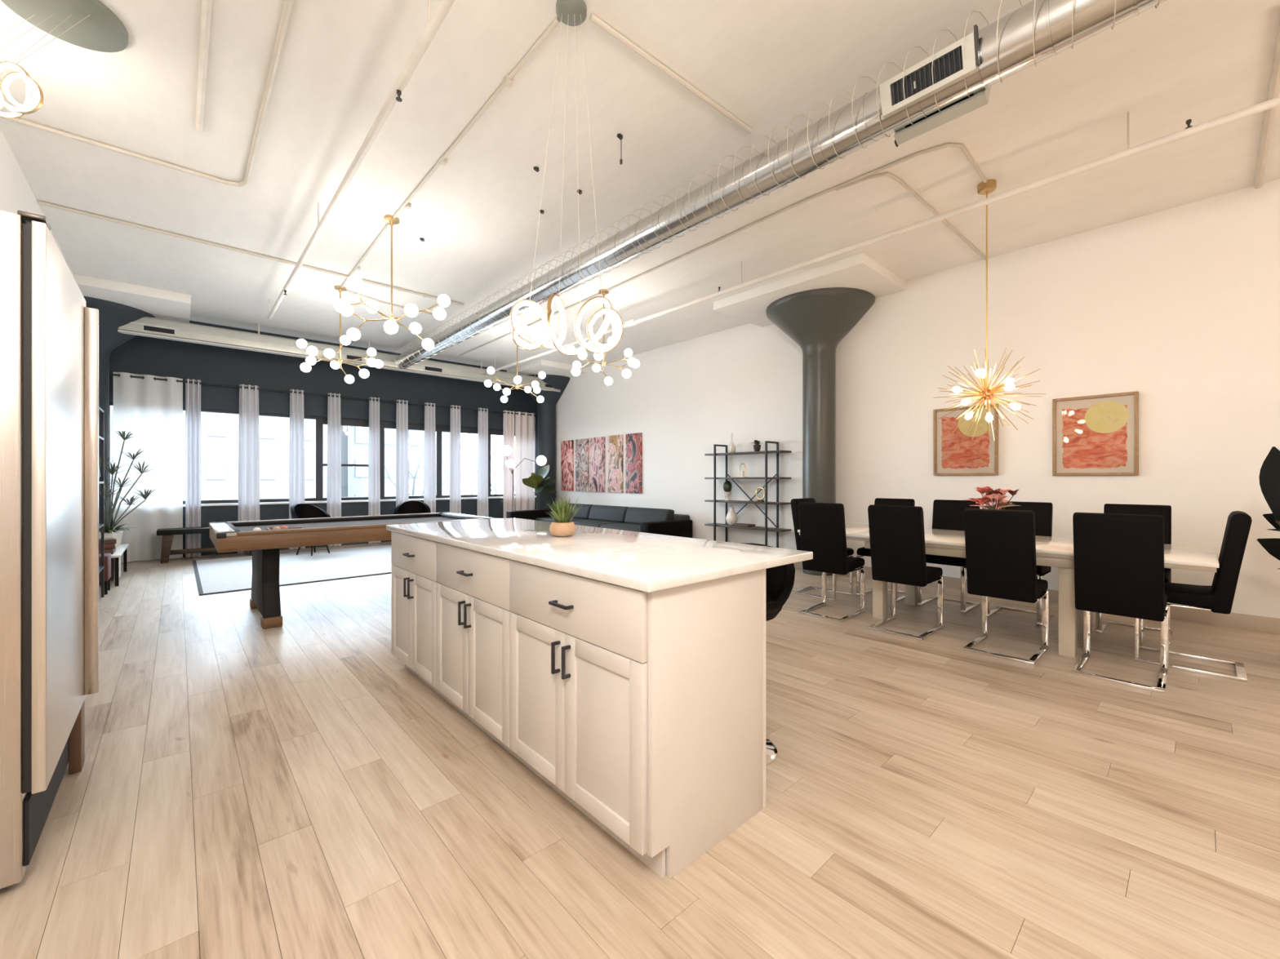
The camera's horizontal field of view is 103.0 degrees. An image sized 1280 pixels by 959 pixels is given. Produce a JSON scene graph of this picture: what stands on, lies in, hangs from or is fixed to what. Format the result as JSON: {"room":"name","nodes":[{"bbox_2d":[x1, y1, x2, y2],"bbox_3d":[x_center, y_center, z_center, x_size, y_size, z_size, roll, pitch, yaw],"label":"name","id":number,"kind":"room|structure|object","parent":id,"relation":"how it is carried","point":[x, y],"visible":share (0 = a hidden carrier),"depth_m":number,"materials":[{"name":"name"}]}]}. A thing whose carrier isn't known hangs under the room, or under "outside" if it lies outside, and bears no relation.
{"room":"loft apartment kitchen","nodes":[
{"label":"loft apartment kitchen","id":0,"kind":"room"},
{"bbox_2d":[0,128,73,275],"bbox_3d":[-3.222,-0.559,2.106,0.200,3.542,14.250,0,0,-42],"label":"wall","id":1,"kind":"structure","parent":0,"point":[15,193],"depth_m":3.65,"materials":[{"name":"white paint"}]},
{"bbox_2d":[73,273,191,323],"bbox_3d":[-6.702,-2.275,6.828,0.995,0.110,1.980,0,0,-42],"label":"trim","id":2,"kind":"structure","parent":1,"relation":"attached to","point":[161,304],"depth_m":6.24,"materials":[{"name":"paint"}]},
{"bbox_2d":[109,335,537,557],"bbox_3d":[-5.176,-0.559,9.752,7.186,3.542,0.300,0,0,-42],"label":"wall","id":3,"kind":"structure","parent":0,"point":[140,355],"depth_m":8.95,"materials":[{"name":"paint"}]},
{"bbox_2d":[109,401,319,506],"bbox_3d":[-6.763,-0.372,8.271,2.664,1.515,0.080,0,0,-42],"label":"window","id":4,"kind":"structure","parent":3,"relation":"in","point":[111,403],"depth_m":8.73,"materials":[{"name":"black metal"}]},
{"bbox_2d":[111,495,536,508],"bbox_3d":[-5.083,0.403,9.682,7.050,0.035,0.170,0,0,-42],"label":"trim","id":5,"kind":"structure","parent":3,"relation":"attached to","point":[497,497],"depth_m":9.04,"materials":[{"name":"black paint"}]},
{"bbox_2d":[111,373,537,416],"bbox_3d":[-5.001,-1.490,9.600,6.900,0.025,0.162,0,0,-42],"label":"curtain rod","id":6,"kind":"object","parent":3,"relation":"attached to","point":[115,375],"visible":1,"depth_m":8.87,"materials":[{"name":"black metal"}]},
{"bbox_2d":[113,372,182,562],"bbox_3d":[-7.220,-0.173,7.492,0.740,2.723,0.090,0,0,-42],"label":"curtain","id":7,"kind":"object","parent":6,"relation":"hanging from","point":[152,409],"visible":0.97,"depth_m":7.48,"materials":[{"name":"white fabric"}]},
{"bbox_2d":[185,378,200,557],"bbox_3d":[-6.857,-0.173,7.821,0.180,2.723,0.112,0,0,-42],"label":"curtain","id":8,"kind":"object","parent":6,"relation":"hanging from","point":[193,390],"visible":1,"depth_m":7.83,"materials":[{"name":"white fabric"}]},
{"bbox_2d":[237,384,259,553],"bbox_3d":[-6.355,-0.173,8.284,0.294,2.723,0.109,0,0,-39],"label":"curtain","id":9,"kind":"object","parent":6,"relation":"hanging from","point":[248,442],"visible":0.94,"depth_m":8.28,"materials":[{"name":"white fabric"}]},
{"bbox_2d":[288,389,305,549],"bbox_3d":[-5.862,-0.173,8.723,0.110,2.723,0.235,0,0,43],"label":"curtain","id":10,"kind":"object","parent":6,"relation":"hanging from","point":[296,466],"visible":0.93,"depth_m":8.71,"materials":[{"name":"white fabric"}]},
{"bbox_2d":[326,392,341,546],"bbox_3d":[-5.451,-0.173,9.098,0.236,2.723,0.105,0,0,-42],"label":"curtain","id":11,"kind":"object","parent":6,"relation":"hanging from","point":[334,423],"visible":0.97,"depth_m":9.10,"materials":[{"name":"white fabric"}]},
{"bbox_2d":[368,396,380,543],"bbox_3d":[-4.962,-0.173,9.541,0.212,2.723,0.106,0,0,-42],"label":"curtain","id":12,"kind":"object","parent":6,"relation":"hanging from","point":[374,480],"visible":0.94,"depth_m":9.53,"materials":[{"name":"white fabric"}]},
{"bbox_2d":[395,400,408,506],"bbox_3d":[-4.592,-0.173,9.876,0.111,2.723,0.246,0,0,43],"label":"curtain","id":13,"kind":"object","parent":6,"relation":"hanging from","point":[402,418],"visible":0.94,"depth_m":9.86,"materials":[{"name":"white fabric"}]},
{"bbox_2d":[423,402,435,512],"bbox_3d":[-4.203,-0.173,10.231,0.248,2.723,0.105,0,0,-42],"label":"curtain","id":14,"kind":"object","parent":6,"relation":"hanging from","point":[429,476],"visible":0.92,"depth_m":10.22,"materials":[{"name":"white fabric"}]},
{"bbox_2d":[449,404,461,513],"bbox_3d":[-3.819,-0.173,10.581,0.248,2.723,0.104,0,0,-42],"label":"curtain","id":15,"kind":"object","parent":6,"relation":"hanging from","point":[455,427],"visible":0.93,"depth_m":10.56,"materials":[{"name":"white fabric"}]},
{"bbox_2d":[477,408,488,516],"bbox_3d":[-3.371,-0.173,10.988,0.259,2.723,0.105,0,0,-42],"label":"curtain","id":16,"kind":"object","parent":6,"relation":"hanging from","point":[482,422],"visible":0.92,"depth_m":10.96,"materials":[{"name":"white fabric"}]},
{"bbox_2d":[502,410,515,518],"bbox_3d":[-2.914,-0.173,11.400,0.270,2.723,0.110,0,0,-42],"label":"curtain","id":17,"kind":"object","parent":6,"relation":"hanging from","point":[508,418],"visible":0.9,"depth_m":11.37,"materials":[{"name":"white fabric"}]},
{"bbox_2d":[515,411,535,511],"bbox_3d":[-2.611,-0.173,11.676,0.510,2.723,0.092,0,0,-42],"label":"curtain","id":18,"kind":"object","parent":6,"relation":"hanging from","point":[524,424],"visible":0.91,"depth_m":11.65,"materials":[{"name":"white fabric"}]},
{"bbox_2d":[189,320,506,372],"bbox_3d":[-4.918,-2.315,9.379,5.075,0.030,0.600,0,0,-42],"label":"trim","id":19,"kind":"structure","parent":3,"relation":"attached to","point":[190,322],"depth_m":8.49,"materials":[{"name":"paint"}]},
{"bbox_2d":[319,416,381,501],"bbox_3d":[-5.396,-0.372,9.512,1.029,1.515,0.080,0,0,-42],"label":"window","id":20,"kind":"structure","parent":3,"relation":"in","point":[322,420],"depth_m":9.39,"materials":[{"name":"black metal"}]},
{"bbox_2d":[381,421,439,499],"bbox_3d":[-4.605,-0.372,10.231,1.109,1.515,0.080,0,0,-42],"label":"window","id":21,"kind":"structure","parent":3,"relation":"in","point":[384,424],"depth_m":10.19,"materials":[{"name":"black metal"}]},
{"bbox_2d":[439,425,488,497],"bbox_3d":[-3.790,-0.372,10.970,1.092,1.515,0.080,0,0,-42],"label":"window","id":22,"kind":"structure","parent":3,"relation":"in","point":[442,428],"depth_m":10.69,"materials":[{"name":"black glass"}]},
{"bbox_2d":[549,521,576,537],"bbox_3d":[-0.396,0.254,2.612,0.136,0.072,0.136,0,0,-42],"label":"pot","id":23,"kind":"object","parent":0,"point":[560,529],"depth_m":2.56,"materials":[{"name":"orange ceramic"}]},
{"bbox_2d":[0,541,1279,958],"bbox_3d":[-0.488,1.260,4.588,7.586,0.120,14.250,0,0,-42],"label":"floor","id":24,"kind":"structure","parent":0,"point":[242,789],"depth_m":1.87,"materials":[{"name":"brown wood"}]},
{"bbox_2d":[0,209,98,888],"bbox_3d":[-2.251,0.207,1.671,0.593,1.985,0.900,0,0,-42],"label":"refrigerator","id":25,"kind":"object","parent":24,"relation":"on","point":[49,335],"visible":1,"depth_m":1.51,"materials":[{"name":"metal"}]},
{"bbox_2d":[98,406,104,597],"bbox_3d":[-5.316,0.245,4.818,0.285,1.910,0.802,0,0,-42],"label":"stand","id":26,"kind":"object","parent":24,"relation":"on","point":[101,568],"visible":0.23,"depth_m":5.19,"materials":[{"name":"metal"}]},
{"bbox_2d":[83,296,155,532],"bbox_3d":[-7.191,-0.510,6.627,1.320,3.420,1.320,0,0,-42],"label":"column","id":27,"kind":"structure","parent":24,"relation":"on","point":[112,315],"depth_m":6.60,"materials":[{"name":"paint"}]},
{"bbox_2d":[110,543,128,586],"bbox_3d":[-6.422,1.024,6.089,0.375,0.352,1.350,0,0,-42],"label":"bench","id":28,"kind":"object","parent":24,"relation":"on","point":[122,548],"visible":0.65,"depth_m":5.82,"materials":[{"name":"paint"}]},
{"bbox_2d":[98,430,163,546],"bbox_3d":[-6.490,0.109,6.429,0.727,1.477,0.774,0,0,-42],"label":"plant","id":29,"kind":"object","parent":28,"relation":"on","point":[109,532],"visible":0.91,"depth_m":6.41,"materials":[{"name":"green plant"}]},
{"bbox_2d":[156,526,252,563],"bbox_3d":[-6.535,0.963,7.763,1.200,0.475,0.340,0,0,-42],"label":"bench","id":30,"kind":"object","parent":24,"relation":"on","point":[167,534],"visible":0.51,"depth_m":7.42,"materials":[{"name":"black paint"}]},
{"bbox_2d":[192,544,391,595],"bbox_3d":[-3.824,1.194,7.968,4.720,0.010,3.030,0,0,-42],"label":"rug","id":31,"kind":"object","parent":24,"relation":"on","point":[224,575],"visible":0.49,"depth_m":6.88,"materials":[{"name":"fabric"}]},
{"bbox_2d":[290,503,330,555],"bbox_3d":[-5.220,0.789,8.115,0.560,0.803,0.600,0,0,18],"label":"lounge chair","id":32,"kind":"object","parent":31,"relation":"on","point":[297,510],"visible":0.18,"depth_m":8.23,"materials":[{"name":"leather"}]},
{"bbox_2d":[394,500,431,514],"bbox_3d":[-4.083,0.789,9.149,0.600,0.803,0.560,0,0,-22],"label":"lounge chair","id":33,"kind":"object","parent":31,"relation":"on","point":[410,507],"visible":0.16,"depth_m":9.33,"materials":[{"name":"black paint"}]},
{"bbox_2d":[208,511,498,629],"bbox_3d":[-2.729,0.798,4.992,2.246,0.804,1.356,0,0,-42],"label":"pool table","id":34,"kind":"object","parent":24,"relation":"on","point":[265,545],"visible":0.75,"depth_m":4.24,"materials":[{"name":"brown wood"}]},
{"bbox_2d":[231,513,440,526],"bbox_3d":[-3.092,0.422,5.391,2.010,0.035,0.040,0,0,-42],"label":"cushion","id":35,"kind":"object","parent":34,"relation":"on","point":[422,515],"depth_m":5.27,"materials":[{"name":"fabric"}]},
{"bbox_2d":[391,531,450,703],"bbox_3d":[-1.115,0.761,3.138,0.632,0.878,0.766,0,0,-42],"label":"base cabinet","id":36,"kind":"object","parent":24,"relation":"on","point":[413,558],"visible":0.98,"depth_m":2.90,"materials":[{"name":"white paint"}]},
{"bbox_2d":[435,542,526,766],"bbox_3d":[-0.590,0.761,2.560,0.632,0.878,0.794,0,0,-42],"label":"base cabinet","id":37,"kind":"object","parent":24,"relation":"on","point":[473,611],"visible":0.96,"depth_m":2.33,"materials":[{"name":"white paint"}]},
{"bbox_2d":[522,465,556,509],"bbox_3d":[-2.076,0.445,10.717,0.669,1.510,0.652,0,0,26],"label":"plant","id":38,"kind":"object","parent":24,"relation":"on","point":[535,481],"visible":0.56,"depth_m":10.68,"materials":[{"name":"green plant"}]},
{"bbox_2d":[522,374,569,509],"bbox_3d":[-2.090,-0.510,11.407,1.320,3.420,1.320,0,0,-42],"label":"column","id":39,"kind":"structure","parent":24,"relation":"on","point":[546,409],"depth_m":11.22,"materials":[{"name":"stone"}]},
{"bbox_2d":[506,502,692,537],"bbox_3d":[-0.879,0.843,9.129,1.470,0.715,3.580,0,0,-42],"label":"sofa","id":40,"kind":"object","parent":24,"relation":"on","point":[646,520],"visible":0.56,"depth_m":8.76,"materials":[{"name":"grey fabric"}]},
{"bbox_2d":[567,502,593,519],"bbox_3d":[-1.267,0.623,10.189,0.241,0.275,1.030,0,0,-42],"label":"cushion","id":41,"kind":"object","parent":40,"relation":"on","point":[584,512],"depth_m":9.90,"materials":[{"name":"grey fabric"}]},
{"bbox_2d":[568,519,626,527],"bbox_3d":[-0.780,0.849,9.212,0.710,0.178,1.040,0,0,-42],"label":"seat cushion","id":42,"kind":"object","parent":40,"relation":"on","point":[588,522],"depth_m":9.06,"materials":[{"name":"grey fabric"}]},
{"bbox_2d":[588,504,629,522],"bbox_3d":[-0.561,0.623,9.411,0.241,0.275,1.030,0,0,-42],"label":"cushion","id":43,"kind":"object","parent":40,"relation":"on","point":[596,513],"depth_m":9.31,"materials":[{"name":"grey fabric"}]},
{"bbox_2d":[600,523,639,532],"bbox_3d":[-0.074,0.849,8.435,0.710,0.178,1.040,0,0,-42],"label":"seat cushion","id":44,"kind":"object","parent":40,"relation":"on","point":[624,526],"depth_m":8.32,"materials":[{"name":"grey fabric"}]},
{"bbox_2d":[624,506,674,524],"bbox_3d":[0.145,0.623,8.634,0.241,0.275,1.030,0,0,-42],"label":"cushion","id":45,"kind":"object","parent":40,"relation":"on","point":[633,515],"depth_m":8.56,"materials":[{"name":"grey fabric"}]},
{"bbox_2d":[509,560,765,878],"bbox_3d":[-0.046,0.761,1.961,0.632,0.878,0.822,0,0,-42],"label":"base cabinet","id":46,"kind":"object","parent":24,"relation":"on","point":[645,712],"visible":0.97,"depth_m":1.66,"materials":[{"name":"white paint"}]},
{"bbox_2d":[386,517,813,592],"bbox_3d":[-0.463,0.305,2.650,0.907,0.031,2.453,0,0,-42],"label":"countertop","id":47,"kind":"structure","parent":46,"relation":"on","point":[648,562],"depth_m":2.03,"materials":[{"name":"white stone"}]},
{"bbox_2d":[546,497,581,537],"bbox_3d":[-0.403,0.186,2.612,0.196,0.207,0.214,0,0,-42],"label":"succulent","id":48,"kind":"object","parent":47,"relation":"on","point":[561,527],"depth_m":2.56,"materials":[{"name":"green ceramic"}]},
{"bbox_2d":[704,440,791,547],"bbox_3d":[1.541,0.335,7.429,0.309,1.730,1.350,0,0,-42],"label":"shelf unit","id":49,"kind":"object","parent":24,"relation":"on","point":[777,451],"visible":0.7,"depth_m":7.23,"materials":[{"name":"black metal"}]},
{"bbox_2d":[742,542,795,766],"bbox_3d":[0.454,0.755,2.294,0.480,0.890,0.420,0,0,28],"label":"bar stool","id":50,"kind":"object","parent":24,"relation":"on","point":[780,580],"visible":0.24,"depth_m":2.23,"materials":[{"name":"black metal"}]},
{"bbox_2d":[765,287,875,576],"bbox_3d":[2.298,-0.510,6.544,1.320,3.420,1.320,0,0,-42],"label":"column","id":51,"kind":"structure","parent":24,"relation":"on","point":[817,320],"depth_m":6.35,"materials":[{"name":"grey paint"}]},
{"bbox_2d":[790,497,853,601],"bbox_3d":[1.902,0.701,5.329,0.402,0.998,0.510,0,0,-42],"label":"dining chair","id":52,"kind":"object","parent":24,"relation":"on","point":[794,503],"visible":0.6,"depth_m":5.33,"materials":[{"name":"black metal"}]},
{"bbox_2d":[798,502,865,622],"bbox_3d":[1.724,0.701,4.584,0.510,0.998,0.402,0,0,-44],"label":"dining chair","id":53,"kind":"object","parent":24,"relation":"on","point":[822,525],"visible":0.98,"depth_m":4.43,"materials":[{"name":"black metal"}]},
{"bbox_2d":[856,497,915,602],"bbox_3d":[2.554,0.701,5.290,0.510,0.998,0.402,0,0,-42],"label":"dining chair","id":54,"kind":"object","parent":24,"relation":"on","point":[861,552],"visible":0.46,"depth_m":5.29,"materials":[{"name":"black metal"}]},
{"bbox_2d":[867,504,943,640],"bbox_3d":[2.136,0.701,4.101,0.510,0.998,0.402,0,0,-42],"label":"dining chair","id":55,"kind":"object","parent":24,"relation":"on","point":[896,533],"visible":1,"depth_m":3.96,"materials":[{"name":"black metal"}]},
{"bbox_2d":[916,499,980,613],"bbox_3d":[2.951,0.701,4.867,0.510,0.998,0.402,0,0,-42],"label":"dining chair","id":56,"kind":"object","parent":24,"relation":"on","point":[948,514],"visible":0.61,"depth_m":4.93,"materials":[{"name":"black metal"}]},
{"bbox_2d":[963,508,1048,665],"bbox_3d":[2.583,0.701,3.594,0.510,0.998,0.402,0,0,-42],"label":"dining chair","id":57,"kind":"object","parent":24,"relation":"on","point":[1000,544],"visible":1,"depth_m":3.45,"materials":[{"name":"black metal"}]},
{"bbox_2d":[797,523,1219,657],"bbox_3d":[2.819,0.843,4.281,1.070,0.715,2.690,0,0,-42],"label":"dining table","id":58,"kind":"object","parent":24,"relation":"on","point":[1055,552],"visible":0.52,"depth_m":3.52,"materials":[{"name":"beige paint"}]},
{"bbox_2d":[964,486,1020,509],"bbox_3d":[2.895,0.269,4.189,0.323,0.431,0.376,0,0,-19],"label":"flower arrangement","id":59,"kind":"object","parent":58,"relation":"on","point":[997,495],"visible":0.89,"depth_m":4.14,"materials":[{"name":"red plant"}]},
{"bbox_2d":[987,501,1053,626],"bbox_3d":[3.333,0.701,4.477,0.510,0.998,0.402,0,0,-42],"label":"dining chair","id":60,"kind":"object","parent":24,"relation":"on","point":[1042,511],"visible":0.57,"depth_m":4.48,"materials":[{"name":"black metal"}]},
{"bbox_2d":[1071,512,1168,693],"bbox_3d":[2.978,0.701,3.159,0.510,0.998,0.402,0,0,-42],"label":"dining chair","id":61,"kind":"object","parent":24,"relation":"on","point":[1118,559],"visible":1,"depth_m":3.02,"materials":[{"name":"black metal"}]},
{"bbox_2d":[1095,503,1172,645],"bbox_3d":[3.874,0.701,3.993,0.510,0.998,0.402,0,0,-42],"label":"dining chair","id":62,"kind":"object","parent":24,"relation":"on","point":[1165,511],"visible":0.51,"depth_m":4.03,"materials":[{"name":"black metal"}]},
{"bbox_2d":[1134,511,1252,682],"bbox_3d":[3.578,0.701,3.320,0.402,0.998,0.510,0,0,-42],"label":"dining chair","id":63,"kind":"object","parent":24,"relation":"on","point":[1218,597],"visible":0.75,"depth_m":3.12,"materials":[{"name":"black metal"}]},
{"bbox_2d":[1256,446,1279,569],"bbox_3d":[4.217,0.500,3.070,0.614,1.400,0.640,0,0,-42],"label":"leaf plant","id":64,"kind":"object","parent":24,"relation":"on","point":[1269,473],"visible":1,"depth_m":3.15,"materials":[{"name":"black plant"}]},
{"bbox_2d":[0,0,1279,370],"bbox_3d":[-0.488,-2.430,4.588,7.586,0.200,14.250,0,0,-42],"label":"ceiling","id":65,"kind":"structure","parent":0,"point":[766,63],"depth_m":3.54,"materials":[{"name":"paint"}]},
{"bbox_2d":[0,0,128,118],"bbox_3d":[-3.011,-2.069,2.519,0.773,0.522,0.460,0,0,0],"label":"lamp","id":66,"kind":"object","parent":65,"relation":"hanging from","point":[91,24],"visible":1,"depth_m":2.53,"materials":[{"name":"white"}]},
{"bbox_2d":[0,0,293,186],"bbox_3d":[-1.550,-2.313,1.386,1.268,0.032,6.136,0,0,-42],"label":"conduit","id":67,"kind":"object","parent":65,"relation":"attached to","point":[288,4],"visible":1,"depth_m":3.36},
{"bbox_2d":[195,0,212,133],"bbox_3d":[-1.083,-2.311,1.350,0.038,0.036,5.455,0,0,-42],"label":"conduit","id":68,"kind":"object","parent":65,"relation":"attached to","point":[206,4],"visible":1,"depth_m":2.80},
{"bbox_2d":[40,200,463,306],"bbox_3d":[-3.675,-2.312,5.498,3.650,0.036,0.043,0,0,-43],"label":"conduit","id":69,"kind":"object","parent":65,"relation":"attached to","point":[399,289],"visible":0.85,"depth_m":5.02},
{"bbox_2d":[117,316,560,391],"bbox_3d":[-4.271,-2.124,8.886,6.764,0.412,0.140,0,0,-42],"label":"duct","id":70,"kind":"object","parent":65,"relation":"hanging from","point":[148,326],"visible":0.8,"depth_m":7.77,"materials":[{"name":"metal"}]},
{"bbox_2d":[142,324,175,335],"bbox_3d":[-6.448,-2.005,6.835,0.324,0.080,0.014,0,0,-42],"label":"register","id":71,"kind":"object","parent":70,"relation":"attached to","point":[157,330],"depth_m":6.83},
{"bbox_2d":[296,285,382,383],"bbox_3d":[-3.652,-1.771,6.133,0.908,1.118,0.898,0,0,-15],"label":"chandelier","id":72,"kind":"object","parent":65,"relation":"hanging from","point":[329,353],"visible":0.99,"depth_m":6.16,"materials":[{"name":"glass"}]},
{"bbox_2d":[266,0,454,319],"bbox_3d":[-1.599,-2.186,3.073,0.043,0.288,9.700,0,0,-42],"label":"pipe","id":73,"kind":"object","parent":65,"relation":"hanging from","point":[443,6],"visible":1,"depth_m":2.98,"materials":[{"name":"metal"}]},
{"bbox_2d":[333,214,450,350],"bbox_3d":[-2.262,-1.771,4.531,0.908,1.118,0.898,0,0,33],"label":"chandelier","id":74,"kind":"object","parent":65,"relation":"hanging from","point":[354,282],"visible":1,"depth_m":4.52,"materials":[{"name":"glass"}]},
{"bbox_2d":[340,16,560,288],"bbox_3d":[-2.005,-2.312,4.338,0.060,0.036,4.770,0,0,-42],"label":"conduit","id":75,"kind":"object","parent":65,"relation":"attached to","point":[508,79],"visible":0.93,"depth_m":3.32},
{"bbox_2d":[484,329,545,402],"bbox_3d":[-1.897,-1.771,7.872,0.898,1.118,0.908,0,0,40],"label":"chandelier","id":76,"kind":"object","parent":65,"relation":"hanging from","point":[491,370],"visible":0.97,"depth_m":7.78,"materials":[{"name":"glass"}]},
{"bbox_2d":[509,0,622,355],"bbox_3d":[-0.362,-1.479,2.520,0.533,1.702,0.221,0,0,-26],"label":"lamp","id":77,"kind":"object","parent":65,"relation":"hanging from","point":[570,12],"visible":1,"depth_m":2.50,"materials":[{"name":"white"}]},
{"bbox_2d":[566,288,639,385],"bbox_3d":[-0.480,-1.771,6.259,0.908,1.118,0.898,0,0,5],"label":"chandelier","id":78,"kind":"object","parent":65,"relation":"hanging from","point":[632,362],"visible":0.88,"depth_m":6.26,"materials":[{"name":"glass"}]},
{"bbox_2d":[589,13,752,133],"bbox_3d":[0.246,-2.315,2.965,1.291,0.028,0.028,0,0,-40],"label":"conduit","id":79,"kind":"object","parent":65,"relation":"attached to","point":[593,18],"visible":1,"depth_m":2.87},
{"bbox_2d":[395,0,1166,368],"bbox_3d":[-0.115,-2.087,4.487,0.359,0.381,11.998,0,0,-42],"label":"duct","id":80,"kind":"object","parent":65,"relation":"hanging from","point":[1053,19],"depth_m":2.87,"materials":[{"name":"metal"}]},
{"bbox_2d":[879,24,980,118],"bbox_3d":[1.455,-2.039,2.574,0.112,0.176,0.448,0,0,-42],"label":"register","id":81,"kind":"object","parent":80,"relation":"attached to","point":[949,69],"depth_m":2.56,"materials":[{"name":"metal"}]},
{"bbox_2d":[893,85,991,146],"bbox_3d":[1.615,-1.981,2.746,0.137,0.169,0.448,0,0,-42],"label":"register","id":82,"kind":"object","parent":80,"relation":"attached to","point":[979,98],"depth_m":2.69,"materials":[{"name":"metal"}]},
{"bbox_2d":[606,142,986,291],"bbox_3d":[0.941,-2.317,4.819,3.844,0.024,0.707,0,0,37],"label":"conduit","id":83,"kind":"object","parent":65,"relation":"attached to","point":[961,146],"visible":1,"depth_m":4.04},
{"bbox_2d":[713,252,905,327],"bbox_3d":[2.035,-2.275,6.325,1.116,0.110,1.970,0,0,-42],"label":"ceiling panel","id":84,"kind":"object","parent":65,"relation":"attached to","point":[860,271],"depth_m":5.87,"materials":[{"name":"paint"}]},
{"bbox_2d":[485,96,1279,374],"bbox_3d":[1.000,-2.188,5.534,0.080,0.284,11.850,0,0,-42],"label":"pipe","id":85,"kind":"object","parent":65,"relation":"hanging from","point":[1189,131],"visible":0.98,"depth_m":3.69,"materials":[{"name":"metal"}]},
{"bbox_2d":[835,172,986,260],"bbox_3d":[2.687,-2.317,4.565,2.448,0.024,0.354,0,0,-32],"label":"conduit","id":86,"kind":"object","parent":65,"relation":"attached to","point":[900,181],"visible":0.93,"depth_m":4.15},
{"bbox_2d":[937,178,1045,440],"bbox_3d":[2.728,-1.316,4.014,0.731,2.028,0.721,0,0,-42],"label":"chandelier","id":87,"kind":"object","parent":65,"relation":"hanging from","point":[985,394],"visible":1,"depth_m":4.00,"materials":[{"name":"gold metal"}]},
{"bbox_2d":[964,400,982,419],"bbox_3d":[2.703,-0.567,4.114,0.083,0.156,0.147,0,0,-42],"label":"bulb","id":88,"kind":"object","parent":87,"relation":"attached to","point":[968,415],"depth_m":4.12,"materials":[{"name":"gold"}]},
{"bbox_2d":[991,396,1020,409],"bbox_3d":[2.844,-0.595,3.955,0.080,0.119,0.178,0,0,-42],"label":"bulb","id":89,"kind":"object","parent":87,"relation":"attached to","point":[1016,405],"depth_m":3.94,"materials":[{"name":"gold"}]},
{"bbox_2d":[1253,21,1279,188],"bbox_3d":[4.006,-2.309,3.242,2.290,0.040,0.040,0,0,-42],"label":"conduit","id":90,"kind":"object","parent":65,"relation":"attached to","point":[1274,86],"visible":1,"depth_m":3.25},
{"bbox_2d":[555,178,1279,618],"bbox_3d":[2.247,-0.559,7.071,0.200,3.542,14.250,0,0,-42],"label":"wall","id":91,"kind":"structure","parent":0,"point":[1178,307],"depth_m":5.12,"materials":[{"name":"white paint"}]},
{"bbox_2d":[506,359,587,377],"bbox_3d":[-2.163,-2.275,10.948,1.116,0.110,1.980,0,0,-42],"label":"trim","id":92,"kind":"structure","parent":91,"relation":"attached to","point":[548,367],"depth_m":10.34,"materials":[{"name":"paint"}]},
{"bbox_2d":[560,440,573,490],"bbox_3d":[-1.589,-0.302,11.125,0.028,1.095,0.440,0,0,-42],"label":"canvas panel","id":93,"kind":"object","parent":91,"relation":"attached to","point":[566,446],"visible":1,"depth_m":11.08,"materials":[{"name":"fabric"}]},
{"bbox_2d":[575,438,588,491],"bbox_3d":[-1.218,-0.300,10.716,0.028,1.100,0.445,0,0,-42],"label":"canvas panel","id":94,"kind":"object","parent":91,"relation":"attached to","point":[581,445],"visible":1,"depth_m":10.68,"materials":[{"name":"fabric"}]},
{"bbox_2d":[590,436,604,492],"bbox_3d":[-0.865,-0.302,10.327,0.028,1.105,0.475,0,0,-42],"label":"canvas panel","id":95,"kind":"object","parent":91,"relation":"attached to","point":[597,444],"visible":1,"depth_m":10.29,"materials":[{"name":"fabric"}]},
{"bbox_2d":[607,434,622,493],"bbox_3d":[-0.480,-0.302,9.903,0.028,1.115,0.440,0,0,-42],"label":"canvas panel","id":96,"kind":"object","parent":91,"relation":"attached to","point":[615,442],"visible":1,"depth_m":9.88,"materials":[{"name":"fabric"}]},
{"bbox_2d":[625,432,642,493],"bbox_3d":[-0.117,-0.302,9.502,0.028,1.115,0.438,0,0,-42],"label":"canvas panel","id":97,"kind":"object","parent":91,"relation":"attached to","point":[633,442],"visible":1,"depth_m":9.48,"materials":[{"name":"fabric"}]},
{"bbox_2d":[933,404,998,475],"bbox_3d":[3.508,-0.415,5.505,0.035,0.740,0.605,0,0,-42],"label":"framed picture","id":98,"kind":"object","parent":91,"relation":"attached to","point":[954,453],"visible":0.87,"depth_m":5.51,"materials":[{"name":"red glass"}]},
{"bbox_2d":[793,561,1279,635],"bbox_3d":[2.200,1.137,6.961,0.016,0.125,13.750,0,0,-42],"label":"baseboard","id":99,"kind":"structure","parent":91,"relation":"attached to","point":[1233,620],"depth_m":4.20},
{"bbox_2d":[1052,391,1138,475],"bbox_3d":[4.212,-0.409,4.729,0.035,0.742,0.597,0,0,-42],"label":"framed picture","id":100,"kind":"object","parent":91,"relation":"attached to","point":[1092,435],"visible":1,"depth_m":4.72,"materials":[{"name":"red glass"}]},
{"label":"outside","id":101,"kind":"structure","parent":0,"visible":0},
{"bbox_3d":[-51.270,7.300,56.474,160.000,0.200,127.450,0,0,-42],"label":"ground","id":102,"kind":"structure","parent":101,"visible":0},
{"bbox_2d":[110,405,327,502],"bbox_3d":[-32.800,-1.050,39.104,14.600,16.500,10.600,0,0,-42],"label":"apartment building","id":103,"kind":"structure","parent":102,"relation":"on","point":[220,432],"depth_m":36.20,"materials":[{"name":"white"}]},
{"bbox_2d":[341,425,449,497],"bbox_3d":[-25.157,-1.550,50.770,9.600,17.500,9.600,0,0,-42],"label":"apartment building","id":104,"kind":"structure","parent":102,"relation":"on","point":[354,440],"depth_m":46.47,"materials":[{"name":"white"}]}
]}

